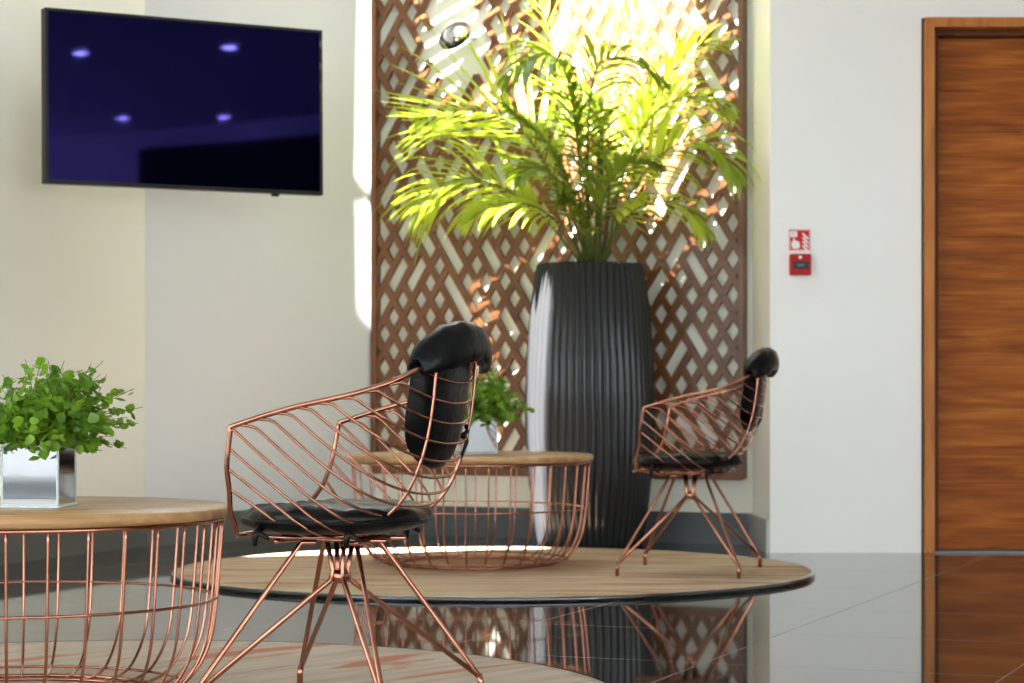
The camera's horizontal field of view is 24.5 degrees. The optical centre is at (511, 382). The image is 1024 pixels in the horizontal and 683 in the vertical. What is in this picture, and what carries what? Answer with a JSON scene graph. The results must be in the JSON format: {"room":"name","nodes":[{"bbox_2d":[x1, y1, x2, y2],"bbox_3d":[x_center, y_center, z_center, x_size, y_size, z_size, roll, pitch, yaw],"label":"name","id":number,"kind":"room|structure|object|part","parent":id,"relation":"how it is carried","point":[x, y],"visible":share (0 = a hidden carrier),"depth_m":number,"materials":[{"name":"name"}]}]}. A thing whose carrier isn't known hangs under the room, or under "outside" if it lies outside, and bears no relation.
{"room":"lobby","nodes":[
{"label":"lobby","id":0,"kind":"room"},
{"bbox_2d":[0,0,144,496],"bbox_3d":[-3.925,-0.840,3.398,0.120,3.000,13.245,0,0,21],"label":"wall","id":1,"kind":"structure","parent":0,"point":[72,257],"depth_m":9.02,"materials":[{"name":"white paint"}]},
{"bbox_2d":[0,527,147,564],"bbox_3d":[-3.862,0.596,3.373,0.014,0.128,13.245,0,0,21],"label":"baseboard","id":2,"kind":"structure","parent":1,"relation":"attached to","point":[71,544],"depth_m":8.97,"materials":[{"name":"grey"}]},
{"bbox_2d":[41,7,322,196],"bbox_3d":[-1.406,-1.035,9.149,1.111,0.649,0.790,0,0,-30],"label":"television","id":3,"kind":"object","parent":1,"relation":"attached to","point":[128,100],"visible":1,"depth_m":8.80,"materials":[{"name":"black plastic"}]},
{"bbox_2d":[145,0,375,510],"bbox_3d":[-1.081,-0.840,9.997,1.193,3.000,0.120,0,0,-42],"label":"wall","id":4,"kind":"structure","parent":0,"point":[256,304],"depth_m":9.96,"materials":[{"name":"grey paint"}]},
{"bbox_2d":[148,510,281,545],"bbox_3d":[-1.036,0.596,9.947,1.193,0.128,0.014,0,0,-42],"label":"baseboard","id":5,"kind":"structure","parent":4,"relation":"attached to","point":[167,536],"depth_m":9.73,"materials":[{"name":"grey"}]},
{"bbox_2d":[0,534,1023,682],"bbox_3d":[0.500,0.710,3.600,17.000,0.100,15.200,0,0,0],"label":"floor","id":6,"kind":"structure","parent":0,"point":[862,617],"depth_m":6.59,"materials":[{"name":"tile"}]},
{"bbox_2d":[0,640,608,682],"bbox_3d":[-0.876,0.652,4.810,2.240,0.016,2.240,0,0,0],"label":"round rug","id":7,"kind":"object","parent":6,"relation":"on","point":[269,661],"visible":0.82,"depth_m":5.40,"materials":[{"name":"brown wood"}]},
{"bbox_2d":[0,496,227,682],"bbox_3d":[-1.020,0.448,4.850,0.870,0.390,0.870,0,0,-20],"label":"table","id":8,"kind":"object","parent":7,"relation":"on","point":[113,514],"visible":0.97,"depth_m":4.74,"materials":[{"name":"brown wood"}]},
{"bbox_2d":[0,357,141,507],"bbox_3d":[-0.974,0.100,4.812,0.406,0.305,0.407,0,0,1],"label":"potted plant","id":9,"kind":"object","parent":8,"relation":"on","point":[44,432],"visible":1,"depth_m":4.77,"materials":[{"name":"green plant"}]},
{"bbox_2d":[0,445,79,507],"bbox_3d":[-0.968,0.189,4.830,0.147,0.127,0.147,0,0,0],"label":"vase","id":10,"kind":"object","parent":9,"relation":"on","point":[50,482],"depth_m":4.77,"materials":[{"name":"silver glass"}]},
{"bbox_2d":[198,320,491,682],"bbox_3d":[-0.298,0.261,4.655,0.511,0.764,0.514,0,0,20],"label":"wire chair","id":11,"kind":"object","parent":7,"relation":"on","point":[440,371],"visible":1,"depth_m":4.53,"materials":[{"name":"orange metal"}]},
{"bbox_3d":[-0.487,0.475,4.587,0.317,0.335,0.033,0,0,-28],"label":"leg","id":12,"kind":"part","parent":11,"relation":"part of","materials":[{"name":"orange metal"}]},
{"bbox_2d":[242,498,432,534],"bbox_3d":[-0.344,0.263,4.676,0.379,0.064,0.377,0,0,20],"label":"seat cushion","id":13,"kind":"object","parent":11,"relation":"on","point":[368,516],"depth_m":4.52,"materials":[{"name":"leather"}]},
{"bbox_3d":[-0.193,0.475,4.753,0.317,0.335,0.033,0,0,-28],"label":"leg","id":14,"kind":"part","parent":11,"relation":"part of","materials":[{"name":"orange metal"}]},
{"bbox_2d":[405,360,470,468],"bbox_3d":[-0.132,0.033,4.594,0.075,0.270,0.264,0,0,20],"label":"cushion","id":15,"kind":"object","parent":11,"relation":"on","point":[438,401],"depth_m":4.52,"materials":[{"name":"leather"}]},
{"bbox_2d":[407,320,491,374],"bbox_3d":[-0.105,-0.068,4.584,0.100,0.106,0.301,0,0,20],"label":"headrest cover","id":16,"kind":"object","parent":11,"relation":"attached to","point":[450,349],"depth_m":4.49,"materials":[{"name":"leather"}]},
{"bbox_2d":[170,546,814,601],"bbox_3d":[-0.066,0.652,8.200,2.220,0.016,2.220,0,0,0],"label":"round rug","id":17,"kind":"object","parent":6,"relation":"on","point":[588,574],"visible":0.81,"depth_m":7.85,"materials":[{"name":"brown wood"}]},
{"bbox_2d":[348,451,592,569],"bbox_3d":[-0.146,0.448,8.400,0.870,0.390,0.870,0,0,12],"label":"table","id":18,"kind":"object","parent":17,"relation":"on","point":[510,459],"visible":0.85,"depth_m":8.20,"materials":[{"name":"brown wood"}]},
{"bbox_2d":[454,368,534,454],"bbox_3d":[-0.126,0.100,8.351,0.406,0.305,0.407,0,0,-30],"label":"potted plant","id":19,"kind":"object","parent":18,"relation":"on","point":[483,435],"visible":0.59,"depth_m":8.31,"materials":[{"name":"green plant"}]},
{"bbox_2d":[454,419,499,454],"bbox_3d":[-0.130,0.189,8.370,0.174,0.127,0.174,0,0,0],"label":"vase","id":20,"kind":"object","parent":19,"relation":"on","point":[483,437],"depth_m":8.32,"materials":[{"name":"silver glass"}]},
{"bbox_2d":[615,347,778,578],"bbox_3d":[0.652,0.261,8.039,0.511,0.764,0.514,0,0,14],"label":"wire chair","id":21,"kind":"object","parent":17,"relation":"on","point":[763,364],"visible":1,"depth_m":7.91,"materials":[{"name":"orange metal"}]},
{"bbox_3d":[0.470,0.475,7.952,0.317,0.335,0.033,0,0,-34],"label":"leg","id":22,"kind":"part","parent":21,"relation":"part of","materials":[{"name":"orange metal"}]},
{"bbox_3d":[0.532,0.475,8.202,0.033,0.335,0.317,0,0,-28],"label":"leg","id":23,"kind":"part","parent":21,"relation":"part of","materials":[{"name":"orange metal"}]},
{"bbox_2d":[633,450,742,469],"bbox_3d":[0.604,0.263,8.056,0.379,0.064,0.377,0,0,14],"label":"seat cushion","id":24,"kind":"object","parent":21,"relation":"on","point":[674,460],"depth_m":7.90,"materials":[{"name":"leather"}]},
{"bbox_3d":[0.683,0.475,7.898,0.033,0.335,0.317,0,0,-28],"label":"leg","id":25,"kind":"part","parent":21,"relation":"part of","materials":[{"name":"orange metal"}]},
{"bbox_3d":[0.746,0.475,8.149,0.317,0.335,0.033,0,0,-34],"label":"leg","id":26,"kind":"part","parent":21,"relation":"part of","materials":[{"name":"orange metal"}]},
{"bbox_2d":[740,370,765,431],"bbox_3d":[0.823,0.033,7.996,0.075,0.270,0.264,0,0,14],"label":"cushion","id":27,"kind":"object","parent":21,"relation":"on","point":[754,392],"depth_m":7.90,"materials":[{"name":"leather"}]},
{"bbox_2d":[743,347,778,377],"bbox_3d":[0.851,-0.068,7.989,0.100,0.106,0.301,0,0,14],"label":"headrest cover","id":28,"kind":"object","parent":21,"relation":"attached to","point":[764,362],"depth_m":7.88,"materials":[{"name":"leather"}]},
{"bbox_2d":[373,0,761,547],"bbox_3d":[0.209,-0.515,9.400,1.470,2.350,0.886,0,0,-11],"label":"potted palm","id":29,"kind":"object","parent":6,"relation":"on","point":[590,371],"visible":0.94,"depth_m":9.39,"materials":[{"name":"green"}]},
{"bbox_2d":[376,0,751,512],"bbox_3d":[0.217,-0.840,10.045,1.733,3.000,0.120,0,0,25],"label":"wall","id":30,"kind":"structure","parent":0,"point":[441,13],"depth_m":10.05,"materials":[{"name":"beige wood"}]},
{"bbox_2d":[438,20,475,49],"bbox_3d":[-0.215,-1.477,10.073,0.156,0.132,0.250,0,0,25],"label":"wall spotlight","id":31,"kind":"object","parent":30,"relation":"attached to","point":[453,36],"visible":0.94,"depth_m":9.97,"materials":[{"name":"silver metal"}]},
{"bbox_3d":[-0.184,-1.483,10.109,0.024,0.024,0.160,0,0,25],"label":"stem","id":32,"kind":"part","parent":31,"relation":"part of","materials":[{"name":"silver metal"}]},
{"bbox_2d":[371,0,746,479],"bbox_3d":[0.172,-0.929,9.971,1.716,2.651,0.050,0,0,25],"label":"lattice screen","id":33,"kind":"object","parent":30,"relation":"attached to","point":[379,13],"visible":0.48,"depth_m":10.01,"materials":[{"name":"brown wood"}]},
{"bbox_2d":[383,506,750,544],"bbox_3d":[0.189,0.596,9.983,1.733,0.128,0.014,0,0,25],"label":"baseboard","id":34,"kind":"structure","parent":30,"relation":"attached to","point":[685,527],"depth_m":10.02,"materials":[{"name":"grey"}]},
{"bbox_2d":[525,261,654,547],"bbox_3d":[0.317,0.087,9.600,0.532,1.145,0.532,0,0,0],"label":"planter","id":35,"kind":"object","parent":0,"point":[590,371],"depth_m":9.39,"materials":[{"name":"black ceramic"}]},
{"bbox_2d":[770,0,1023,552],"bbox_3d":[4.251,-0.840,9.265,6.498,3.000,0.200,0,0,0],"label":"wall","id":36,"kind":"structure","parent":0,"point":[845,75],"depth_m":9.16,"materials":[{"name":"white paint"}]},
{"bbox_2d":[752,0,769,519],"bbox_3d":[1.051,-0.840,9.400,0.120,3.000,0.466,0,0,-3],"label":"wall","id":37,"kind":"structure","parent":36,"relation":"attached to","point":[760,8],"depth_m":9.41,"materials":[{"name":"white paint"}]},
{"bbox_2d":[749,513,769,552],"bbox_3d":[0.984,0.596,9.397,0.014,0.128,0.466,0,0,-3],"label":"baseboard","id":38,"kind":"object","parent":37,"relation":"attached to","point":[759,527],"visible":0.86,"depth_m":9.31,"materials":[{"name":"grey"}]},
{"bbox_2d":[789,229,809,251],"bbox_3d":[1.117,-0.552,9.162,0.082,0.087,0.004,0,0,0],"label":"sign","id":39,"kind":"object","parent":36,"relation":"attached to","point":[799,239],"visible":1,"depth_m":9.16,"materials":[{"name":"red"}]},
{"bbox_2d":[789,254,810,274],"bbox_3d":[1.117,-0.459,9.143,0.082,0.082,0.043,0,0,0],"label":"fire alarm","id":40,"kind":"object","parent":36,"relation":"attached to","point":[799,264],"visible":1,"depth_m":9.12,"materials":[{"name":"red plastic"}]},
{"bbox_2d":[921,17,1023,553],"bbox_3d":[2.100,-0.379,9.223,1.020,2.078,0.195,0,0,0],"label":"door","id":41,"kind":"structure","parent":36,"relation":"in","point":[972,90],"depth_m":9.28,"materials":[{"name":"brown wood"}]}
]}

